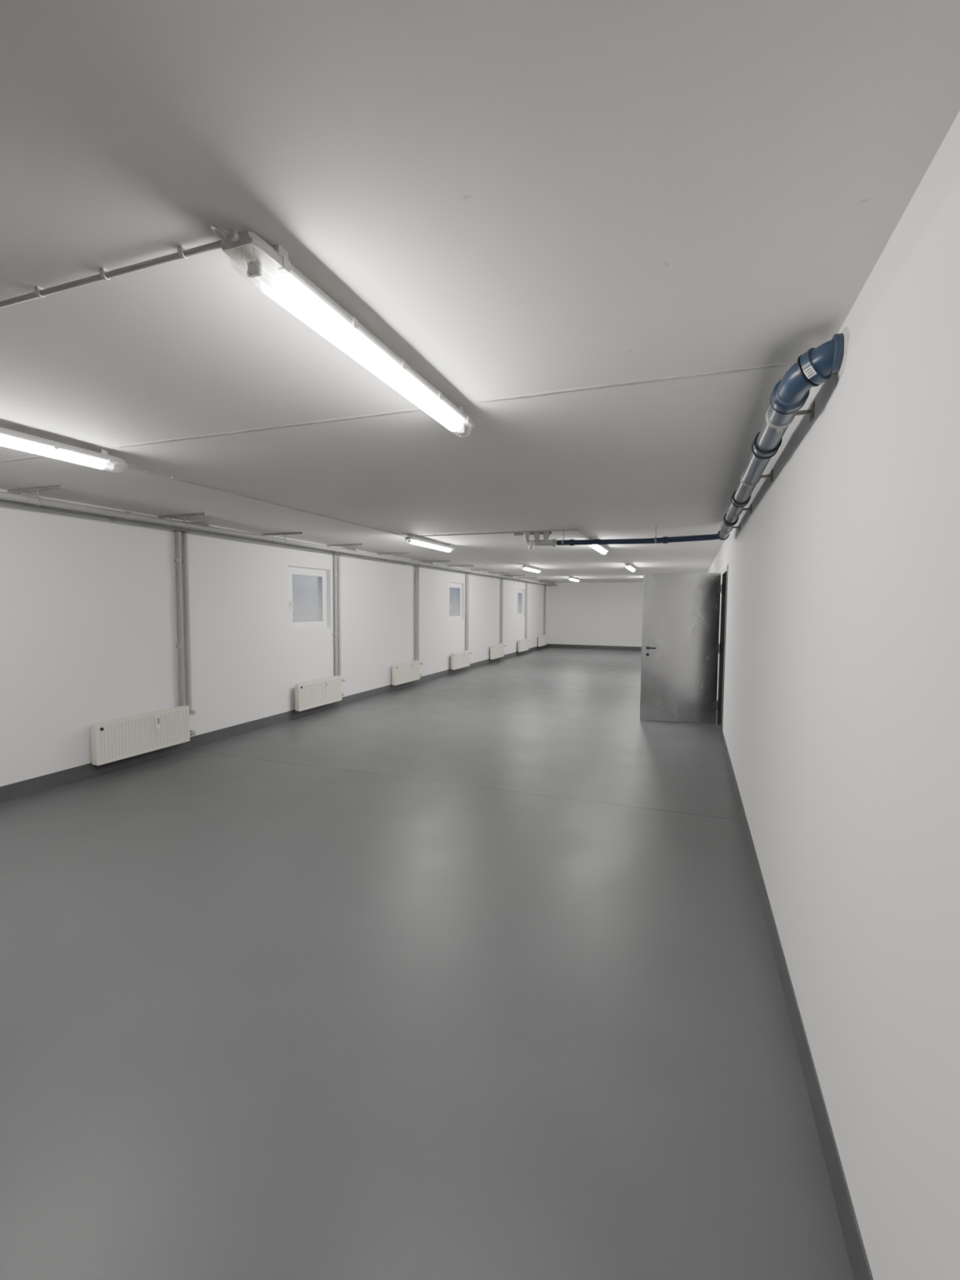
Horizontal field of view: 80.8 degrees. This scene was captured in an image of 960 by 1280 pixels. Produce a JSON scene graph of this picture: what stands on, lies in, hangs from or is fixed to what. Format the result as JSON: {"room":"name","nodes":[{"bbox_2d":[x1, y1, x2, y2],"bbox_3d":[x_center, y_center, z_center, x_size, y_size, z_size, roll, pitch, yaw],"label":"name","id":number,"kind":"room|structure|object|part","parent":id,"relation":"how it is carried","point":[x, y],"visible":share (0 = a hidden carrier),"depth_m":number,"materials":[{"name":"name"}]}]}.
{"room":"empty basement room","nodes":[
{"label":"empty basement room","id":0,"kind":"room"},
{"bbox_2d":[0,488,547,786],"bbox_3d":[-1.650,-0.296,10.204,0.300,2.400,23.200,2,4,20],"label":"wall","id":1,"kind":"structure","parent":0,"point":[89,626],"depth_m":5.79,"materials":[{"name":"paint"}]},
{"bbox_2d":[90,705,195,765],"bbox_3d":[-3.203,0.888,5.412,0.165,0.366,1.030,2,4,20],"label":"panel radiator","id":2,"kind":"object","parent":1,"relation":"attached to","point":[118,739],"visible":1,"depth_m":5.30,"materials":[{"name":"metal"}]},
{"bbox_2d":[91,705,188,724],"bbox_3d":[-3.203,0.710,5.376,0.064,0.006,0.970,2,4,20],"label":"grille","id":3,"kind":"object","parent":2,"relation":"attached to","point":[162,712],"depth_m":5.34,"materials":[{"name":"metal"}]},
{"bbox_2d":[173,520,209,734],"bbox_3d":[-2.931,-0.101,5.793,0.353,2.214,0.150,2,4,20],"label":"pipe","id":4,"kind":"object","parent":1,"relation":"attached to","point":[178,559],"visible":0.72,"depth_m":5.82,"materials":[{"name":"grey metal"}]},
{"bbox_2d":[0,644,546,803],"bbox_3d":[-1.516,0.844,10.222,0.006,0.125,23.200,2,4,20],"label":"baseboard","id":5,"kind":"structure","parent":1,"relation":"attached to","point":[30,786],"depth_m":6.07,"materials":[{"name":"paint"}]},
{"bbox_2d":[288,565,330,631],"bbox_3d":[-2.417,-0.575,7.860,0.144,0.855,0.930,2,4,20],"label":"window","id":6,"kind":"structure","parent":1,"relation":"in","point":[307,587],"depth_m":7.90,"materials":[{"name":"white plastic"}]},
{"bbox_3d":[-2.506,-0.451,7.511,0.049,0.155,0.030,2,4,20],"label":"handle","id":7,"kind":"part","parent":6,"relation":"part of","materials":[{"name":"white plastic"}]},
{"bbox_3d":[-2.448,-0.576,7.872,0.007,0.725,0.800,2,4,20],"label":"pane","id":8,"kind":"part","parent":6,"relation":"part of","materials":[{"name":"glass"}]},
{"bbox_3d":[-2.387,-0.153,7.874,0.074,0.012,0.928,2,4,20],"label":"sill","id":9,"kind":"part","parent":6,"relation":"part of","materials":[{"name":"white plastic"}]},
{"bbox_2d":[294,675,345,711],"bbox_3d":[-2.257,0.737,7.968,0.165,0.366,1.030,2,4,20],"label":"panel radiator","id":10,"kind":"object","parent":1,"relation":"attached to","point":[318,692],"visible":1,"depth_m":7.86,"materials":[{"name":"metal"}]},
{"bbox_2d":[295,675,340,684],"bbox_3d":[-2.257,0.558,7.932,0.064,0.006,0.970,2,4,20],"label":"grille","id":11,"kind":"object","parent":10,"relation":"attached to","point":[335,677],"depth_m":7.92,"materials":[{"name":"metal"}]},
{"bbox_2d":[332,547,357,695],"bbox_3d":[-1.986,-0.252,8.350,0.353,2.214,0.150,2,4,20],"label":"pipe","id":12,"kind":"object","parent":1,"relation":"attached to","point":[337,637],"visible":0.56,"depth_m":8.37,"materials":[{"name":"grey metal"}]},
{"bbox_2d":[391,659,422,685],"bbox_3d":[-1.349,0.592,10.422,0.165,0.366,1.030,2,4,20],"label":"panel radiator","id":13,"kind":"object","parent":1,"relation":"attached to","point":[406,672],"visible":1,"depth_m":10.31,"materials":[{"name":"metal"}]},
{"bbox_2d":[391,659,417,665],"bbox_3d":[-1.349,0.413,10.386,0.064,0.006,0.970,2,4,20],"label":"grille","id":14,"kind":"object","parent":13,"relation":"attached to","point":[412,662],"depth_m":10.39,"materials":[{"name":"metal"}]},
{"bbox_2d":[413,560,433,675],"bbox_3d":[-1.078,-0.397,10.803,0.353,2.214,0.150,2,4,20],"label":"pipe","id":15,"kind":"object","parent":1,"relation":"attached to","point":[416,581],"visible":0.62,"depth_m":10.82,"materials":[{"name":"grey metal"}]},
{"bbox_2d":[448,582,464,621],"bbox_3d":[-0.589,-0.867,12.800,0.144,0.855,0.900,2,4,20],"label":"window","id":16,"kind":"structure","parent":1,"relation":"in","point":[455,588],"depth_m":12.91,"materials":[{"name":"white plastic"}]},
{"bbox_3d":[-0.621,-0.868,12.811,0.007,0.725,0.770,2,4,20],"label":"pane","id":17,"kind":"part","parent":16,"relation":"part of","materials":[{"name":"clear glass"}]},
{"bbox_2d":[450,649,471,670],"bbox_3d":[-0.438,0.446,12.884,0.165,0.366,1.030,2,4,20],"label":"panel radiator","id":18,"kind":"object","parent":1,"relation":"attached to","point":[459,660],"visible":1,"depth_m":12.77,"materials":[{"name":"metal"}]},
{"bbox_2d":[464,569,480,650],"bbox_3d":[-0.167,-0.542,13.266,0.353,2.214,0.150,2,4,20],"label":"pipe","id":19,"kind":"object","parent":1,"relation":"attached to","point":[467,581],"visible":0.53,"depth_m":13.27,"materials":[{"name":"grey metal"}]},
{"bbox_2d":[489,643,506,659],"bbox_3d":[0.470,0.301,15.338,0.165,0.366,1.030,2,4,20],"label":"panel radiator","id":20,"kind":"object","parent":1,"relation":"attached to","point":[496,651],"visible":1,"depth_m":15.17,"materials":[{"name":"metal"}]},
{"bbox_3d":[0.489,0.306,15.306,0.020,0.360,0.970,2,4,20],"label":"panel","id":21,"kind":"part","parent":20,"relation":"part of","materials":[{"name":"metal"}]},
{"bbox_2d":[499,575,513,653],"bbox_3d":[0.741,-0.688,15.720,0.353,2.214,0.150,2,4,20],"label":"pipe","id":22,"kind":"object","parent":1,"relation":"attached to","point":[501,589],"visible":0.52,"depth_m":15.73,"materials":[{"name":"grey metal"}]},
{"bbox_2d":[517,589,523,617],"bbox_3d":[1.233,-1.158,17.725,0.144,0.855,0.820,2,4,20],"label":"window","id":23,"kind":"structure","parent":1,"relation":"in","point":[520,592],"depth_m":17.90,"materials":[{"name":"white plastic"}]},
{"bbox_3d":[1.202,-1.159,17.737,0.007,0.725,0.690,2,4,20],"label":"pane","id":24,"kind":"part","parent":23,"relation":"part of","materials":[{"name":"glass"}]},
{"bbox_2d":[517,638,529,652],"bbox_3d":[1.363,0.158,17.754,0.165,0.366,1.030,2,4,20],"label":"panel radiator","id":25,"kind":"object","parent":1,"relation":"attached to","point":[522,644],"visible":1,"depth_m":17.57,"materials":[{"name":"metal"}]},
{"bbox_3d":[1.383,0.163,17.721,0.020,0.360,0.970,2,4,20],"label":"panel","id":26,"kind":"part","parent":25,"relation":"part of","materials":[{"name":"metal"}]},
{"bbox_2d":[524,579,537,638],"bbox_3d":[1.635,-0.830,18.136,0.353,2.214,0.150,2,4,20],"label":"pipe","id":27,"kind":"object","parent":1,"relation":"attached to","point":[526,583],"visible":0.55,"depth_m":18.14,"materials":[{"name":"grey metal"}]},
{"bbox_2d":[537,635,548,646],"bbox_3d":[2.230,0.020,20.095,0.165,0.366,1.030,2,4,20],"label":"panel radiator","id":28,"kind":"object","parent":1,"relation":"attached to","point":[542,640],"visible":1,"depth_m":19.93,"materials":[{"name":"metal"}]},
{"bbox_3d":[2.249,0.025,20.063,0.020,0.360,0.970,2,4,20],"label":"panel","id":29,"kind":"part","parent":28,"relation":"part of","materials":[{"name":"metal"}]},
{"bbox_2d":[543,582,554,635],"bbox_3d":[2.501,-0.969,20.477,0.353,2.214,0.150,2,4,20],"label":"pipe","id":30,"kind":"object","parent":1,"relation":"attached to","point":[544,593],"visible":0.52,"depth_m":20.49,"materials":[{"name":"grey metal"}]},
{"bbox_2d":[0,647,853,1279],"bbox_3d":[1.567,1.101,9.097,7.280,0.200,23.800,2,4,20],"label":"floor","id":31,"kind":"structure","parent":0,"point":[472,974],"depth_m":2.16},
{"bbox_2d":[0,0,959,582],"bbox_3d":[1.587,-1.494,8.935,7.280,0.200,23.800,2,4,20],"label":"ceiling","id":32,"kind":"structure","parent":0,"point":[606,233],"depth_m":1.30,"materials":[{"name":"paint"}]},
{"bbox_2d":[7,485,63,506],"bbox_3d":[-3.342,-1.074,4.238,0.600,0.131,0.024,2,4,20],"label":"bracket","id":33,"kind":"object","parent":32,"relation":"attached to","point":[53,487],"visible":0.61,"depth_m":4.22,"materials":[{"name":"grey metal"}]},
{"bbox_2d":[0,491,557,586],"bbox_3d":[-1.191,-1.380,9.970,0.070,0.070,23.190,2,4,20],"label":"pipe","id":34,"kind":"object","parent":33,"relation":"attached to","point":[3,495],"visible":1,"depth_m":5.53,"materials":[{"name":"grey metal"}]},
{"bbox_2d":[0,426,126,470],"bbox_3d":[-2.328,-0.980,2.630,0.111,0.106,1.388,2,4,20],"label":"light","id":35,"kind":"object","parent":32,"relation":"attached to","point":[100,459],"visible":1,"depth_m":2.92,"materials":[{"name":"plastic"}]},
{"bbox_2d":[0,434,106,469],"bbox_3d":[-2.325,-0.952,2.640,0.074,0.044,1.140,2,4,20],"label":"diffuser","id":36,"kind":"object","parent":35,"relation":"attached to","point":[17,442],"depth_m":2.89,"materials":[{"name":"plastic"}]},
{"bbox_2d":[109,463,115,470],"bbox_3d":[-2.106,-0.991,3.231,0.034,0.032,0.011,2,4,20],"label":"socket","id":37,"kind":"object","parent":35,"relation":"attached to","point":[112,466],"depth_m":3.22,"materials":[{"name":"white plastic"}]},
{"bbox_2d":[0,224,230,307],"bbox_3d":[-1.538,-0.942,1.625,2.138,0.045,0.090,2,4,20],"label":"conduit","id":38,"kind":"object","parent":32,"relation":"attached to","point":[183,253],"visible":0.98,"depth_m":1.42,"materials":[{"name":"plastic"}]},
{"bbox_2d":[157,513,206,528],"bbox_3d":[-2.889,-1.147,5.465,0.600,0.131,0.024,2,4,20],"label":"bracket","id":39,"kind":"object","parent":32,"relation":"attached to","point":[193,514],"visible":0.7,"depth_m":5.45,"materials":[{"name":"grey metal"}]},
{"bbox_2d":[125,462,405,537],"bbox_3d":[-1.533,-1.157,5.070,0.174,0.043,3.708,2,4,20],"label":"conduit","id":40,"kind":"object","parent":32,"relation":"attached to","point":[128,464],"visible":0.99,"depth_m":4.39,"materials":[{"name":"plastic"}]},
{"bbox_2d":[262,532,303,544],"bbox_3d":[-2.386,-1.227,6.822,0.600,0.131,0.024,2,4,20],"label":"bracket","id":41,"kind":"object","parent":32,"relation":"attached to","point":[291,533],"visible":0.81,"depth_m":6.81,"materials":[{"name":"grey metal"}]},
{"bbox_2d":[326,543,363,553],"bbox_3d":[-1.929,-1.300,8.059,0.600,0.131,0.024,2,4,20],"label":"bracket","id":42,"kind":"object","parent":32,"relation":"attached to","point":[335,545],"visible":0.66,"depth_m":8.04,"materials":[{"name":"grey metal"}]},
{"bbox_2d":[222,228,474,433],"bbox_3d":[-0.306,-0.918,1.886,0.111,0.106,1.388,2,4,20],"label":"light","id":43,"kind":"object","parent":32,"relation":"attached to","point":[280,280],"visible":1,"depth_m":1.54,"materials":[{"name":"plastic"}]},
{"bbox_2d":[247,259,262,278],"bbox_3d":[-0.521,-0.859,1.306,0.034,0.032,0.011,2,4,20],"label":"socket","id":44,"kind":"object","parent":43,"relation":"attached to","point":[254,266],"depth_m":1.30,"materials":[{"name":"grey plastic"}]},
{"bbox_2d":[260,273,463,431],"bbox_3d":[-0.303,-0.889,1.896,0.074,0.044,1.140,2,4,20],"label":"diffuser","id":45,"kind":"object","parent":43,"relation":"attached to","point":[292,291],"depth_m":1.65,"materials":[{"name":"plastic"}]},
{"bbox_2d":[457,425,464,433],"bbox_3d":[-0.085,-0.929,2.486,0.034,0.032,0.011,2,4,20],"label":"socket","id":46,"kind":"object","parent":43,"relation":"attached to","point":[462,430],"depth_m":2.48,"materials":[{"name":"white plastic"}]},
{"bbox_2d":[377,552,409,560],"bbox_3d":[-1.444,-1.377,9.370,0.600,0.131,0.024,2,4,20],"label":"bracket","id":47,"kind":"object","parent":32,"relation":"attached to","point":[394,553],"visible":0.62,"depth_m":9.35,"materials":[{"name":"grey metal"}]},
{"bbox_2d":[404,535,454,551],"bbox_3d":[-0.644,-1.267,7.469,0.111,0.106,1.388,2,4,20],"label":"light","id":48,"kind":"object","parent":32,"relation":"attached to","point":[411,540],"visible":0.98,"depth_m":7.31,"materials":[{"name":"plastic"}]},
{"bbox_2d":[409,540,451,551],"bbox_3d":[-0.641,-1.239,7.479,0.074,0.044,1.140,2,4,20],"label":"diffuser","id":49,"kind":"object","parent":48,"relation":"attached to","point":[427,544],"depth_m":7.42,"materials":[{"name":"plastic"}]},
{"bbox_2d":[422,560,450,568],"bbox_3d":[-0.855,-1.471,10.962,0.600,0.131,0.024,2,4,20],"label":"bracket","id":50,"kind":"object","parent":32,"relation":"attached to","point":[422,561],"visible":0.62,"depth_m":10.93,"materials":[{"name":"grey metal"}]},
{"bbox_2d":[447,564,473,571],"bbox_3d":[-0.422,-1.541,12.132,0.600,0.131,0.024,2,4,20],"label":"bracket","id":51,"kind":"object","parent":32,"relation":"attached to","point":[461,566],"visible":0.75,"depth_m":12.11,"materials":[{"name":"grey metal"}]},
{"bbox_2d":[401,528,589,539],"bbox_3d":[0.228,-1.230,6.523,2.289,0.048,0.742,0,4,-3],"label":"conduit","id":52,"kind":"object","parent":32,"relation":"attached to","point":[570,529],"visible":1,"depth_m":6.54,"materials":[{"name":"plastic"}]},
{"bbox_2d":[488,572,511,577],"bbox_3d":[0.514,-1.690,14.661,0.600,0.131,0.024,2,4,20],"label":"bracket","id":53,"kind":"object","parent":32,"relation":"attached to","point":[489,572],"visible":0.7,"depth_m":14.64,"materials":[{"name":"grey metal"}]},
{"bbox_2d":[521,564,541,573],"bbox_3d":[1.137,-1.559,12.399,0.111,0.106,1.388,2,4,20],"label":"light","id":54,"kind":"object","parent":32,"relation":"attached to","point":[524,566],"visible":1,"depth_m":12.21,"materials":[{"name":"plastic"}]},
{"bbox_2d":[523,567,539,573],"bbox_3d":[1.140,-1.530,12.409,0.074,0.044,1.140,2,4,20],"label":"diffuser","id":55,"kind":"object","parent":54,"relation":"attached to","point":[531,569],"depth_m":12.34,"materials":[{"name":"plastic"}]},
{"bbox_2d":[514,531,557,549],"bbox_3d":[0.619,-1.141,6.471,0.526,0.215,0.205,2,4,20],"label":"fittings","id":56,"kind":"object","parent":32,"relation":"hanging from","point":[545,542],"visible":0.95,"depth_m":6.45,"materials":[{"name":"plastic"}]},
{"bbox_3d":[0.616,-1.239,6.563,0.450,0.030,0.025,2,4,20],"label":"mounting rail","id":57,"kind":"part","parent":56,"relation":"part of","materials":[{"name":"grey metal"}]},
{"bbox_2d":[568,576,579,582],"bbox_3d":[2.835,-1.830,16.987,0.111,0.106,1.388,2,4,20],"label":"light","id":58,"kind":"object","parent":32,"relation":"attached to","point":[570,578],"visible":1,"depth_m":16.80,"materials":[{"name":"plastic"}]},
{"bbox_2d":[589,537,608,554],"bbox_3d":[1.591,-1.258,7.604,0.111,0.106,1.388,2,4,20],"label":"light","id":59,"kind":"object","parent":32,"relation":"attached to","point":[599,548],"visible":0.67,"depth_m":7.55,"materials":[{"name":"plastic"}]},
{"bbox_2d":[589,544,606,554],"bbox_3d":[1.594,-1.229,7.614,0.074,0.044,1.140,2,4,20],"label":"diffuser","id":60,"kind":"object","parent":59,"relation":"attached to","point":[599,548],"depth_m":7.58,"materials":[{"name":"plastic"}]},
{"bbox_2d":[624,563,635,571],"bbox_3d":[3.117,-1.498,11.670,0.111,0.106,1.388,2,4,20],"label":"light","id":61,"kind":"object","parent":32,"relation":"attached to","point":[628,566],"visible":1,"depth_m":11.29,"materials":[{"name":"plastic"}]},
{"bbox_2d":[626,565,635,571],"bbox_3d":[3.120,-1.469,11.680,0.074,0.044,1.140,2,4,20],"label":"diffuser","id":62,"kind":"object","parent":61,"relation":"attached to","point":[630,567],"depth_m":11.50,"materials":[{"name":"plastic"}]},
{"bbox_2d":[556,526,719,546],"bbox_3d":[1.690,-1.119,6.057,1.765,0.187,0.166,2,4,26],"label":"pipe","id":63,"kind":"object","parent":32,"relation":"hanging from","point":[665,540],"visible":0.8,"depth_m":6.04,"materials":[{"name":"black plastic"}]},
{"bbox_2d":[568,538,574,546],"bbox_3d":[1.034,-1.095,6.337,0.062,0.074,0.076,2,4,20],"label":"socket","id":64,"kind":"object","parent":63,"relation":"attached to","point":[571,542],"depth_m":6.31,"materials":[{"name":"plastic"}]},
{"bbox_2d":[662,536,668,543],"bbox_3d":[1.959,-1.054,5.957,0.062,0.074,0.076,2,4,20],"label":"socket","id":65,"kind":"object","parent":63,"relation":"attached to","point":[665,539],"depth_m":5.93,"materials":[{"name":"plastic"}]},
{"bbox_2d":[546,582,643,646],"bbox_3d":[5.002,-0.863,20.204,5.840,2.400,0.200,2,4,20],"label":"wall","id":66,"kind":"structure","parent":0,"point":[580,613],"depth_m":20.39,"materials":[{"name":"paint"}]},
{"bbox_2d":[546,644,641,650],"bbox_3d":[5.004,0.279,20.160,5.328,0.125,0.006,2,4,20],"label":"baseboard","id":67,"kind":"structure","parent":66,"relation":"attached to","point":[567,646],"depth_m":20.47,"materials":[{"name":"paint"}]},
{"bbox_2d":[706,111,959,1279],"bbox_3d":[3.594,-0.134,8.274,0.200,2.400,23.200,2,4,20],"label":"wall","id":68,"kind":"structure","parent":0,"point":[841,726],"depth_m":1.28,"materials":[{"name":"paint"}]},
{"bbox_2d":[640,573,722,724],"bbox_3d":[2.667,0.106,7.512,0.991,1.985,0.173,1,4,13],"label":"door","id":69,"kind":"structure","parent":68,"relation":"in","point":[681,649],"depth_m":7.48,"materials":[{"name":"metal"}]},
{"bbox_2d":[716,564,728,741],"bbox_3d":[3.089,0.131,6.927,0.222,2.030,1.060,2,4,20],"label":"door frame","id":70,"kind":"structure","parent":68,"relation":"attached to","point":[725,571],"depth_m":7.36,"materials":[{"name":"metal"}]},
{"bbox_2d":[717,326,848,540],"bbox_3d":[1.729,-0.955,3.622,0.197,0.179,4.223,2,4,20],"label":"drain pipe","id":71,"kind":"object","parent":68,"relation":"attached to","point":[815,366],"visible":1,"depth_m":1.92,"materials":[{"name":"blue plastic"}]},
{"bbox_2d":[717,530,729,540],"bbox_3d":[2.409,-1.043,5.582,0.110,0.110,0.070,2,4,20],"label":"socket","id":72,"kind":"object","parent":71,"relation":"attached to","point":[721,539],"depth_m":5.57,"materials":[{"name":"grey plastic"}]},
{"bbox_2d":[732,499,746,506],"bbox_3d":[1.716,-0.936,3.709,0.104,0.104,0.090,2,4,20],"label":"socket","id":73,"kind":"object","parent":71,"relation":"attached to","point":[735,503],"depth_m":3.70,"materials":[{"name":"grey plastic"}]},
{"bbox_2d":[752,443,777,457],"bbox_3d":[1.266,-0.867,2.492,0.104,0.104,0.090,2,4,20],"label":"socket","id":74,"kind":"object","parent":71,"relation":"attached to","point":[757,452],"depth_m":2.48,"materials":[{"name":"grey plastic"}]},
{"bbox_2d":[770,379,809,413],"bbox_3d":[1.053,-0.834,1.916,0.112,0.112,0.050,2,4,20],"label":"socket","id":75,"kind":"object","parent":71,"relation":"attached to","point":[779,406],"depth_m":1.91,"materials":[{"name":"blue plastic"}]},
{"bbox_2d":[800,347,831,384],"bbox_3d":[1.039,-0.847,1.745,0.109,0.112,0.058,-1,4,-28],"label":"socket","id":76,"kind":"object","parent":71,"relation":"attached to","point":[815,368],"depth_m":1.71,"materials":[{"name":"blue plastic"}]},
{"bbox_2d":[715,711,873,1279],"bbox_3d":[3.488,0.998,8.380,0.006,0.125,23.200,2,4,20],"label":"baseboard","id":77,"kind":"structure","parent":68,"relation":"attached to","point":[860,1268],"depth_m":1.73,"materials":[{"name":"paint"}]},
{"bbox_3d":[-3.105,0.432,-1.709,5.840,2.400,0.200,2,4,20],"label":"wall","id":78,"kind":"structure","parent":0,"visible":0},
{"bbox_2d":[0,498,552,586],"bbox_3d":[-1.360,-1.385,10.032,0.070,0.070,23.190,2,4,20],"label":"pipe","id":79,"kind":"object","parent":78,"relation":"attached to","point":[3,501],"visible":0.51,"depth_m":5.77,"materials":[{"name":"grey metal"}]}
]}

